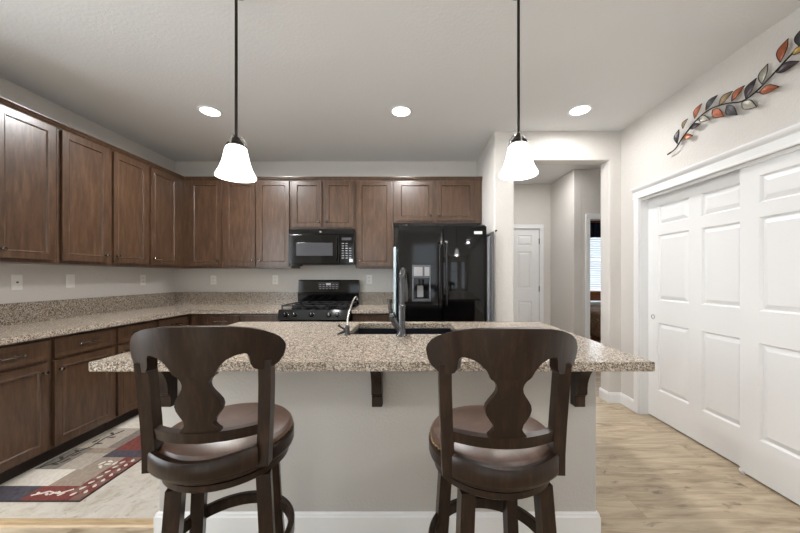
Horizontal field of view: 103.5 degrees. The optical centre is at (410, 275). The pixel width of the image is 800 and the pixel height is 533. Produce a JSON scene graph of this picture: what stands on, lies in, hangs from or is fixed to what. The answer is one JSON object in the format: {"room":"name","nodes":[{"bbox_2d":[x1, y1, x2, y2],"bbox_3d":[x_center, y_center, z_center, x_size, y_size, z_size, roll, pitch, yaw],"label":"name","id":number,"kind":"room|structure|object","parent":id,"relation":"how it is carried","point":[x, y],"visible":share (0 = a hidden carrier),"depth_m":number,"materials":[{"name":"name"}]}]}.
{"room":"kitchen","nodes":[
{"label":"kitchen","id":0,"kind":"room"},
{"bbox_2d":[0,77,174,303],"bbox_3d":[-3.070,-0.092,0.265,0.100,2.745,7.730,0,0,0],"label":"wall","id":1,"kind":"structure","parent":0,"point":[41,282],"depth_m":2.86,"materials":[{"name":"grey paint"}]},
{"bbox_2d":[11,275,22,289],"bbox_3d":[-3.013,0.048,2.410,0.013,0.116,0.072,0,0,0],"label":"jack plate","id":2,"kind":"object","parent":1,"relation":"attached to","point":[16,280],"visible":1,"depth_m":2.41,"materials":[{"name":"plastic"}]},
{"bbox_2d":[0,104,55,263],"bbox_3d":[-2.827,-0.616,2.003,0.382,1.044,0.766,0,0,0],"label":"upper cabinet","id":3,"kind":"object","parent":1,"relation":"attached to","point":[27,143],"visible":1,"depth_m":2.19,"materials":[{"name":"brown wood"}]},
{"bbox_2d":[0,96,183,180],"bbox_3d":[-2.674,-1.144,2.660,0.028,0.044,2.120,0,0,0],"label":"crown molding","id":4,"kind":"structure","parent":3,"relation":"attached to","point":[3,101],"depth_m":2.54,"materials":[{"name":"brown wood"}]},
{"bbox_2d":[66,274,74,287],"bbox_3d":[-3.015,0.044,2.790,0.008,0.116,0.072,0,0,0],"label":"wall switch","id":5,"kind":"object","parent":1,"relation":"attached to","point":[70,278],"visible":1,"depth_m":2.79,"materials":[{"name":"plastic"}]},
{"bbox_2d":[42,128,147,266],"bbox_3d":[-2.827,-0.616,2.800,0.382,1.044,0.824,0,0,0],"label":"upper cabinet","id":6,"kind":"object","parent":1,"relation":"attached to","point":[102,193],"visible":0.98,"depth_m":2.70,"materials":[{"name":"brown wood"}]},
{"bbox_2d":[140,275,145,284],"bbox_3d":[-3.015,0.044,3.545,0.009,0.116,0.072,0,0,0],"label":"wall outlet","id":7,"kind":"object","parent":1,"relation":"attached to","point":[142,277],"visible":1,"depth_m":3.54,"materials":[{"name":"plastic"}]},
{"bbox_2d":[0,292,297,325],"bbox_3d":[-2.219,0.285,2.835,1.602,0.160,2.390,0,0,0],"label":"backsplash","id":8,"kind":"structure","parent":1,"relation":"attached to","point":[23,312],"depth_m":3.28,"materials":[{"name":"stone"}]},
{"bbox_2d":[138,166,196,268],"bbox_3d":[-2.827,-0.616,3.622,0.382,1.044,0.816,0,0,0],"label":"upper cabinet","id":9,"kind":"object","parent":1,"relation":"attached to","point":[165,191],"visible":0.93,"depth_m":3.43,"materials":[{"name":"brown wood"}]},
{"bbox_2d":[175,161,476,304],"bbox_3d":[-1.085,-0.092,4.080,3.870,2.745,0.100,0,0,0],"label":"wall","id":10,"kind":"structure","parent":0,"point":[186,280],"depth_m":4.03,"materials":[{"name":"grey paint"}]},
{"bbox_2d":[184,181,233,268],"bbox_3d":[-2.454,-0.616,3.848,0.464,1.044,0.362,0,0,0],"label":"upper cabinet","id":11,"kind":"object","parent":10,"relation":"attached to","point":[203,200],"visible":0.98,"depth_m":3.71,"materials":[{"name":"brown wood"}]},
{"bbox_2d":[211,276,215,284],"bbox_3d":[-2.525,0.052,4.025,0.072,0.116,0.009,0,0,0],"label":"wall outlet","id":12,"kind":"object","parent":10,"relation":"attached to","point":[213,278],"visible":1,"depth_m":4.02,"materials":[{"name":"plastic"}]},
{"bbox_2d":[223,181,299,268],"bbox_3d":[-1.818,-0.616,3.848,0.804,1.044,0.362,0,0,0],"label":"upper cabinet","id":13,"kind":"object","parent":10,"relation":"attached to","point":[257,214],"visible":0.95,"depth_m":3.71,"materials":[{"name":"brown wood"}]},
{"bbox_2d":[272,275,277,283],"bbox_3d":[-1.735,0.048,4.025,0.072,0.116,0.009,0,0,0],"label":"wall outlet","id":14,"kind":"object","parent":10,"relation":"attached to","point":[274,277],"visible":1,"depth_m":4.02,"materials":[{"name":"plastic"}]},
{"bbox_2d":[291,181,355,229],"bbox_3d":[-1.035,-0.844,3.848,0.758,0.588,0.362,0,0,0],"label":"upper cabinet","id":15,"kind":"object","parent":10,"relation":"attached to","point":[314,204],"visible":0.94,"depth_m":3.71,"materials":[{"name":"brown wood"}]},
{"bbox_2d":[289,229,355,265],"bbox_3d":[-1.034,-0.330,3.809,0.756,0.427,0.439,0,0,0],"label":"microwave","id":16,"kind":"object","parent":15,"relation":"attached to","point":[307,247],"visible":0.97,"depth_m":3.63,"materials":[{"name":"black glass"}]},
{"bbox_2d":[366,275,371,283],"bbox_3d":[-0.535,0.045,4.025,0.072,0.116,0.009,0,0,0],"label":"wall outlet","id":17,"kind":"object","parent":10,"relation":"attached to","point":[368,277],"visible":1,"depth_m":4.02,"materials":[{"name":"plastic"}]},
{"bbox_2d":[356,181,394,268],"bbox_3d":[-0.430,-0.616,3.848,0.448,1.044,0.362,0,0,0],"label":"upper cabinet","id":18,"kind":"object","parent":10,"relation":"attached to","point":[375,227],"visible":0.98,"depth_m":3.71,"materials":[{"name":"brown wood"}]},
{"bbox_2d":[360,292,392,304],"bbox_3d":[-0.420,0.285,4.020,0.447,0.160,0.020,0,0,0],"label":"backsplash","id":19,"kind":"structure","parent":10,"relation":"attached to","point":[366,298],"depth_m":4.01,"materials":[{"name":"stone"}]},
{"bbox_2d":[394,181,481,226],"bbox_3d":[0.315,-0.881,3.848,1.038,0.513,0.362,0,0,0],"label":"upper cabinet","id":20,"kind":"object","parent":10,"relation":"attached to","point":[416,203],"visible":0.99,"depth_m":3.71,"materials":[{"name":"brown wood"}]},
{"bbox_2d":[184,177,481,180],"bbox_3d":[-0.925,-1.144,3.705,3.523,0.044,0.028,0,0,0],"label":"crown molding","id":21,"kind":"structure","parent":20,"relation":"attached to","point":[185,178],"depth_m":3.71,"materials":[{"name":"brown wood"}]},
{"bbox_2d":[0,0,799,183],"bbox_3d":[1.040,-1.495,1.650,8.320,0.060,10.700,0,0,0],"label":"ceiling","id":22,"kind":"structure","parent":0,"point":[319,80],"depth_m":2.19,"materials":[{"name":"white paint"}]},
{"bbox_2d":[197,105,222,116],"bbox_3d":[-1.785,-1.461,2.800,0.200,0.008,0.200,0,0,0],"label":"recessed light","id":23,"kind":"object","parent":22,"relation":"in","point":[210,111],"visible":1,"depth_m":2.80,"materials":[{"name":"white paint"}]},
{"bbox_2d":[214,0,256,182],"bbox_3d":[-0.888,-0.983,1.600,0.188,0.964,0.188,0,0,0],"label":"pendant light","id":24,"kind":"object","parent":22,"relation":"hanging from","point":[234,166],"visible":1,"depth_m":1.59,"materials":[{"name":"white glass"}]},
{"bbox_2d":[226,136,245,147],"bbox_3d":[-0.888,-0.680,1.600,0.092,0.051,0.092,0,0,0],"label":"socket","id":25,"kind":"object","parent":24,"relation":"attached to","point":[234,141],"depth_m":1.57,"materials":[{"name":"silver metal"}]},
{"bbox_2d":[390,105,411,116],"bbox_3d":[-0.088,-1.461,2.800,0.200,0.008,0.200,0,0,0],"label":"recessed light","id":26,"kind":"object","parent":22,"relation":"in","point":[399,110],"visible":1,"depth_m":2.79,"materials":[{"name":"white paint"}]},
{"bbox_2d":[499,0,537,180],"bbox_3d":[0.546,-0.989,1.600,0.188,0.952,0.188,0,0,0],"label":"pendant light","id":27,"kind":"object","parent":22,"relation":"hanging from","point":[519,164],"visible":1,"depth_m":1.59,"materials":[{"name":"white glass"}]},
{"bbox_2d":[509,134,527,145],"bbox_3d":[0.546,-0.693,1.600,0.092,0.051,0.092,0,0,0],"label":"socket","id":28,"kind":"object","parent":27,"relation":"attached to","point":[519,138],"depth_m":1.57,"materials":[{"name":"silver metal"}]},
{"bbox_2d":[567,104,592,115],"bbox_3d":[1.490,-1.461,2.780,0.200,0.008,0.200,0,0,0],"label":"recessed light","id":29,"kind":"object","parent":22,"relation":"in","point":[582,109],"visible":1,"depth_m":2.77,"materials":[{"name":"white paint"}]},
{"bbox_2d":[0,372,799,532],"bbox_3d":[1.040,1.308,1.650,8.320,0.064,10.700,0,0,0],"label":"floor","id":30,"kind":"structure","parent":0,"point":[652,476],"depth_m":1.85,"materials":[{"name":"brown wood"}]},
{"bbox_2d":[0,327,113,483],"bbox_3d":[-2.702,0.841,2.123,0.634,0.870,0.927,0,0,0],"label":"base cabinet","id":31,"kind":"object","parent":30,"relation":"on","point":[51,403],"visible":0.99,"depth_m":2.13,"materials":[{"name":"brown wood"}]},
{"bbox_2d":[0,292,297,345],"bbox_3d":[-2.219,0.305,2.835,1.602,0.201,2.390,0,0,0],"label":"countertop","id":32,"kind":"structure","parent":31,"relation":"on","point":[23,321],"depth_m":3.00,"materials":[{"name":"stone"}]},
{"bbox_2d":[0,416,140,501],"bbox_3d":[-2.173,1.269,2.547,0.610,0.013,1.545,0,0,0],"label":"runner rug","id":33,"kind":"object","parent":30,"relation":"on","point":[79,472],"visible":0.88,"depth_m":2.05,"materials":[{"name":"multicoloured fabric"}]},
{"bbox_2d":[0,518,153,527],"bbox_3d":[-2.141,1.274,1.631,1.758,0.012,0.055,0,0,0],"label":"trim","id":34,"kind":"structure","parent":30,"relation":"on","point":[4,522],"depth_m":1.62,"materials":[{"name":"brown wood"}]},
{"bbox_2d":[105,320,155,430],"bbox_3d":[-2.702,0.841,2.799,0.634,0.870,0.420,0,0,0],"label":"base cabinet","id":35,"kind":"object","parent":30,"relation":"on","point":[125,395],"visible":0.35,"depth_m":2.68,"materials":[{"name":"brown wood"}]},
{"bbox_2d":[155,314,189,326],"bbox_3d":[-2.702,0.841,3.521,0.634,0.870,1.019,0,0,0],"label":"base cabinet","id":36,"kind":"object","parent":30,"relation":"on","point":[181,320],"visible":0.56,"depth_m":3.23,"materials":[{"name":"brown wood"}]},
{"bbox_2d":[130,325,294,532],"bbox_3d":[-0.627,0.711,1.083,0.447,1.146,0.466,0,0,-6],"label":"bar stool","id":37,"kind":"object","parent":30,"relation":"on","point":[215,446],"visible":1,"depth_m":0.92,"materials":[{"name":"brown wood"}]},
{"bbox_2d":[158,402,292,460],"bbox_3d":[-0.628,0.521,1.097,0.404,0.044,0.404,0,0,-6],"label":"seat cushion","id":38,"kind":"object","parent":37,"relation":"on","point":[255,447],"depth_m":0.96,"materials":[{"name":"brown leather"}]},
{"bbox_2d":[190,314,278,325],"bbox_3d":[-1.921,0.841,3.712,1.000,0.870,0.634,0,0,0],"label":"base cabinet","id":39,"kind":"object","parent":30,"relation":"on","point":[195,319],"visible":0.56,"depth_m":3.43,"materials":[{"name":"brown wood"}]},
{"bbox_2d":[277,280,359,321],"bbox_3d":[-1.032,0.661,3.651,0.756,1.227,0.717,0,0,0],"label":"gas range","id":40,"kind":"object","parent":30,"relation":"on","point":[318,300],"visible":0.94,"depth_m":3.90,"materials":[{"name":"black metal"}]},
{"bbox_2d":[280,305,358,309],"bbox_3d":[-1.032,0.366,3.645,0.756,0.016,0.580,0,0,0],"label":"cooktop","id":41,"kind":"object","parent":40,"relation":"in","point":[353,306],"depth_m":3.47,"materials":[{"name":"black metal"}]},
{"bbox_2d":[353,314,390,321],"bbox_3d":[-0.419,0.841,3.712,0.442,0.870,0.634,0,0,0],"label":"base cabinet","id":42,"kind":"object","parent":30,"relation":"on","point":[356,317],"visible":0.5,"depth_m":3.43,"materials":[{"name":"brown wood"}]},
{"bbox_2d":[351,292,392,313],"bbox_3d":[-0.420,0.305,3.712,0.447,0.201,0.635,0,0,0],"label":"countertop","id":43,"kind":"structure","parent":42,"relation":"on","point":[370,302],"depth_m":4.01,"materials":[{"name":"stone"}]},
{"bbox_2d":[154,372,600,532],"bbox_3d":[-0.167,0.843,2.029,2.213,0.874,0.942,0,0,0],"label":"kitchen island","id":44,"kind":"object","parent":30,"relation":"on","point":[350,465],"visible":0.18,"depth_m":1.57,"materials":[{"name":"grey paint"}]},
{"bbox_2d":[158,372,176,406],"bbox_3d":[-1.190,0.521,1.496,0.050,0.228,0.150,0,0,0],"label":"corbel","id":45,"kind":"object","parent":44,"relation":"attached to","point":[167,381],"visible":0.4,"depth_m":1.53,"materials":[{"name":"brown wood"}]},
{"bbox_2d":[89,322,654,371],"bbox_3d":[-0.167,0.386,1.931,2.407,0.040,1.189,0,0,0],"label":"island countertop","id":46,"kind":"structure","parent":44,"relation":"on","point":[310,346],"depth_m":1.51,"materials":[{"name":"stone"}]},
{"bbox_2d":[337,296,358,335],"bbox_3d":[-0.381,0.249,2.010,0.066,0.234,0.205,0,0,29],"label":"water tap","id":47,"kind":"object","parent":46,"relation":"on","point":[346,330],"visible":1,"depth_m":1.95,"materials":[{"name":"metal"}]},
{"bbox_2d":[387,267,407,336],"bbox_3d":[-0.052,0.155,1.999,0.116,0.421,0.238,0,0,25],"label":"kitchen faucet","id":48,"kind":"object","parent":46,"relation":"on","point":[398,323],"visible":1,"depth_m":1.91,"materials":[{"name":"metal"}]},
{"bbox_2d":[353,328,451,333],"bbox_3d":[-0.050,0.506,2.212,0.734,0.199,0.479,0,0,0],"label":"sink","id":49,"kind":"object","parent":46,"relation":"in","point":[359,330],"visible":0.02,"depth_m":2.44,"materials":[{"name":"black metal"}]},
{"bbox_2d":[370,372,382,406],"bbox_3d":[-0.165,0.521,1.496,0.050,0.228,0.150,0,0,0],"label":"corbel","id":50,"kind":"object","parent":44,"relation":"attached to","point":[376,377],"visible":0.66,"depth_m":1.51,"materials":[{"name":"brown wood"}]},
{"bbox_2d":[570,372,591,406],"bbox_3d":[0.820,0.521,1.496,0.050,0.228,0.150,0,0,0],"label":"corbel","id":51,"kind":"object","parent":44,"relation":"attached to","point":[578,385],"visible":0.66,"depth_m":1.52,"materials":[{"name":"brown wood"}]},
{"bbox_2d":[393,247,397,317],"bbox_3d":[-0.172,0.482,3.630,0.028,1.585,0.580,0,0,0],"label":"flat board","id":52,"kind":"object","parent":30,"relation":"on","point":[395,251],"visible":0.44,"depth_m":3.35,"materials":[{"name":"white"}]},
{"bbox_2d":[398,225,486,321],"bbox_3d":[0.326,0.373,3.584,0.914,1.810,0.792,0,0,0],"label":"refrigerator","id":53,"kind":"object","parent":30,"relation":"on","point":[445,266],"visible":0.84,"depth_m":3.25,"materials":[{"name":"black metal"}]},
{"bbox_2d":[487,231,493,321],"bbox_3d":[0.808,0.415,3.480,0.040,1.720,0.680,0,0,0],"label":"panel","id":54,"kind":"object","parent":30,"relation":"on","point":[490,237],"visible":0.3,"depth_m":3.20,"materials":[{"name":"grey metal"}]},
{"bbox_2d":[477,131,513,321],"bbox_3d":[0.940,-0.092,4.100,0.200,2.745,1.840,0,0,0],"label":"wall pier","id":55,"kind":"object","parent":30,"relation":"on","point":[497,193],"visible":0.27,"depth_m":3.18,"materials":[{"name":"grey paint"}]},
{"bbox_2d":[426,327,577,532],"bbox_3d":[0.255,0.711,1.049,0.448,1.146,0.455,0,0,-7],"label":"bar stool","id":56,"kind":"object","parent":30,"relation":"on","point":[496,455],"visible":1,"depth_m":0.89,"materials":[{"name":"brown wood"}]},
{"bbox_2d":[430,405,549,466],"bbox_3d":[0.268,0.521,1.069,0.404,0.044,0.404,0,0,-1],"label":"seat cushion","id":57,"kind":"object","parent":56,"relation":"on","point":[473,418],"depth_m":0.92,"materials":[{"name":"brown leather"}]},
{"bbox_2d":[590,291,600,342],"bbox_3d":[3.620,0.765,5.430,1.600,1.030,1.800,0,0,0],"label":"bed","id":58,"kind":"object","parent":30,"relation":"on","point":[595,296],"visible":0.02,"depth_m":4.99,"materials":[{"name":"brown wood"}]},
{"bbox_2d":[590,306,600,338],"bbox_3d":[3.620,0.770,5.380,1.520,0.420,1.700,0,0,0],"label":"quilt","id":59,"kind":"object","parent":58,"relation":"on","point":[595,311],"depth_m":4.94,"materials":[{"name":"brown fabric"}]},
{"bbox_2d":[590,300,600,305],"bbox_3d":[3.620,0.525,6.030,1.400,0.090,0.400,0,0,0],"label":"pillow","id":60,"kind":"object","parent":58,"relation":"on","point":[592,302],"depth_m":5.84,"materials":[{"name":"white fabric"}]},
{"bbox_2d":[514,184,550,324],"bbox_3d":[1.630,-0.092,5.070,1.200,2.745,0.100,0,0,0],"label":"wall","id":61,"kind":"structure","parent":0,"point":[532,202],"depth_m":5.02,"materials":[{"name":"grey paint"}]},
{"bbox_2d":[514,229,539,321],"bbox_3d":[1.651,0.260,5.050,0.812,2.020,0.041,0,0,0],"label":"door","id":62,"kind":"structure","parent":61,"relation":"in","point":[526,241],"depth_m":5.04,"materials":[{"name":"white paint"}]},
{"bbox_2d":[514,224,543,322],"bbox_3d":[1.647,0.230,5.011,0.923,2.100,0.017,0,0,0],"label":"trim","id":63,"kind":"structure","parent":61,"relation":"attached to","point":[516,226],"depth_m":5.00,"materials":[{"name":"white paint"}]},
{"bbox_2d":[513,131,620,164],"bbox_3d":[1.570,-1.317,3.256,1.140,0.295,0.148,0,0,0],"label":"wall header","id":64,"kind":"structure","parent":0,"point":[546,147],"depth_m":3.18,"materials":[{"name":"grey paint"}]},
{"bbox_2d":[601,157,620,391],"bbox_3d":[2.090,0.035,3.255,0.180,2.490,0.150,0,0,0],"label":"wall","id":65,"kind":"structure","parent":64,"relation":"attached to","point":[611,169],"depth_m":3.18,"materials":[{"name":"grey paint"}]},
{"bbox_2d":[539,169,600,336],"bbox_3d":[3.550,-0.092,5.450,3.100,2.745,2.300,0,0,0],"label":"wall","id":66,"kind":"structure","parent":0,"point":[591,178],"depth_m":4.31,"materials":[{"name":"grey paint"}]},
{"bbox_2d":[585,214,600,338],"bbox_3d":[2.845,0.215,4.362,0.920,2.130,0.135,0,0,0],"label":"trim","id":67,"kind":"structure","parent":66,"relation":"attached to","point":[588,217],"depth_m":4.29,"materials":[{"name":"white paint"}]},
{"bbox_2d":[590,259,600,290],"bbox_3d":[3.750,-0.345,6.515,1.000,1.350,0.090,0,0,0],"label":"window","id":68,"kind":"structure","parent":66,"relation":"in","point":[590,259],"depth_m":6.50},
{"bbox_2d":[590,238,600,288],"bbox_3d":[3.750,-0.315,6.450,0.940,1.150,0.040,0,0,0],"label":"window blind","id":69,"kind":"object","parent":68,"relation":"attached to","point":[590,238],"visible":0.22,"depth_m":6.45,"materials":[{"name":"white plastic"}]},
{"bbox_2d":[590,221,600,237],"bbox_3d":[3.750,-0.905,6.405,1.320,0.490,0.150,0,0,0],"label":"curtain valance","id":70,"kind":"object","parent":66,"relation":"attached to","point":[595,226],"visible":0.17,"depth_m":6.37,"materials":[{"name":"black fabric"}]},
{"bbox_2d":[621,8,799,413],"bbox_3d":[2.180,-0.092,-0.200,0.120,2.745,6.800,0,0,0],"label":"wall","id":71,"kind":"structure","parent":0,"point":[646,143],"depth_m":2.34,"materials":[{"name":"grey paint"}]},
{"bbox_2d":[599,387,607,402],"bbox_3d":[1.993,1.228,3.255,0.014,0.105,0.150,0,0,0],"label":"baseboard opening","id":72,"kind":"structure","parent":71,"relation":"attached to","point":[603,394],"depth_m":3.25,"materials":[{"name":"white paint"}]},
{"bbox_2d":[608,392,620,402],"bbox_3d":[2.053,1.228,3.173,0.134,0.105,0.014,0,0,0],"label":"baseboard","id":73,"kind":"object","parent":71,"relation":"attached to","point":[613,397],"visible":1,"depth_m":3.17,"materials":[{"name":"white paint"}]},
{"bbox_2d":[621,393,633,410],"bbox_3d":[2.113,1.228,3.081,0.014,0.105,0.198,0,0,0],"label":"baseboard","id":74,"kind":"structure","parent":71,"relation":"attached to","point":[626,401],"depth_m":3.06,"materials":[{"name":"white paint"}]},
{"bbox_2d":[634,197,638,413],"bbox_3d":[2.112,0.270,1.970,0.016,2.020,2.020,0,0,0],"label":"trim","id":75,"kind":"structure","parent":71,"relation":"attached to","point":[636,201],"depth_m":2.94,"materials":[{"name":"white paint"}]},
{"bbox_2d":[648,169,739,465],"bbox_3d":[2.209,0.276,2.434,0.040,1.985,0.960,0,0,0],"label":"door","id":76,"kind":"structure","parent":71,"relation":"in","point":[694,229],"depth_m":2.42,"materials":[{"name":"white paint"}]},
{"bbox_2d":[631,122,799,199],"bbox_3d":[2.102,-0.772,1.970,0.036,0.104,2.040,0,0,0],"label":"trim","id":77,"kind":"structure","parent":71,"relation":"attached to","point":[787,137],"depth_m":2.09,"materials":[{"name":"white paint"}]},
{"bbox_2d":[640,145,799,413],"bbox_3d":[2.180,0.280,1.970,0.120,2.000,1.900,0,0,0],"label":"trim","id":78,"kind":"structure","parent":71,"relation":"attached to","point":[643,201],"depth_m":2.92,"materials":[{"name":"white paint"}]},
{"bbox_2d":[667,31,799,154],"bbox_3d":[2.098,-1.181,1.997,0.043,0.394,1.143,0,0,0],"label":"wall art","id":79,"kind":"object","parent":71,"relation":"attached to","point":[746,104],"visible":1,"depth_m":1.95,"materials":[{"name":"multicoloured metal"}]},
{"bbox_2d":[740,150,799,504],"bbox_3d":[2.164,0.276,1.545,0.040,1.985,1.030,0,0,0],"label":"door","id":80,"kind":"structure","parent":71,"relation":"in","point":[769,189],"depth_m":1.89,"materials":[{"name":"white paint"}]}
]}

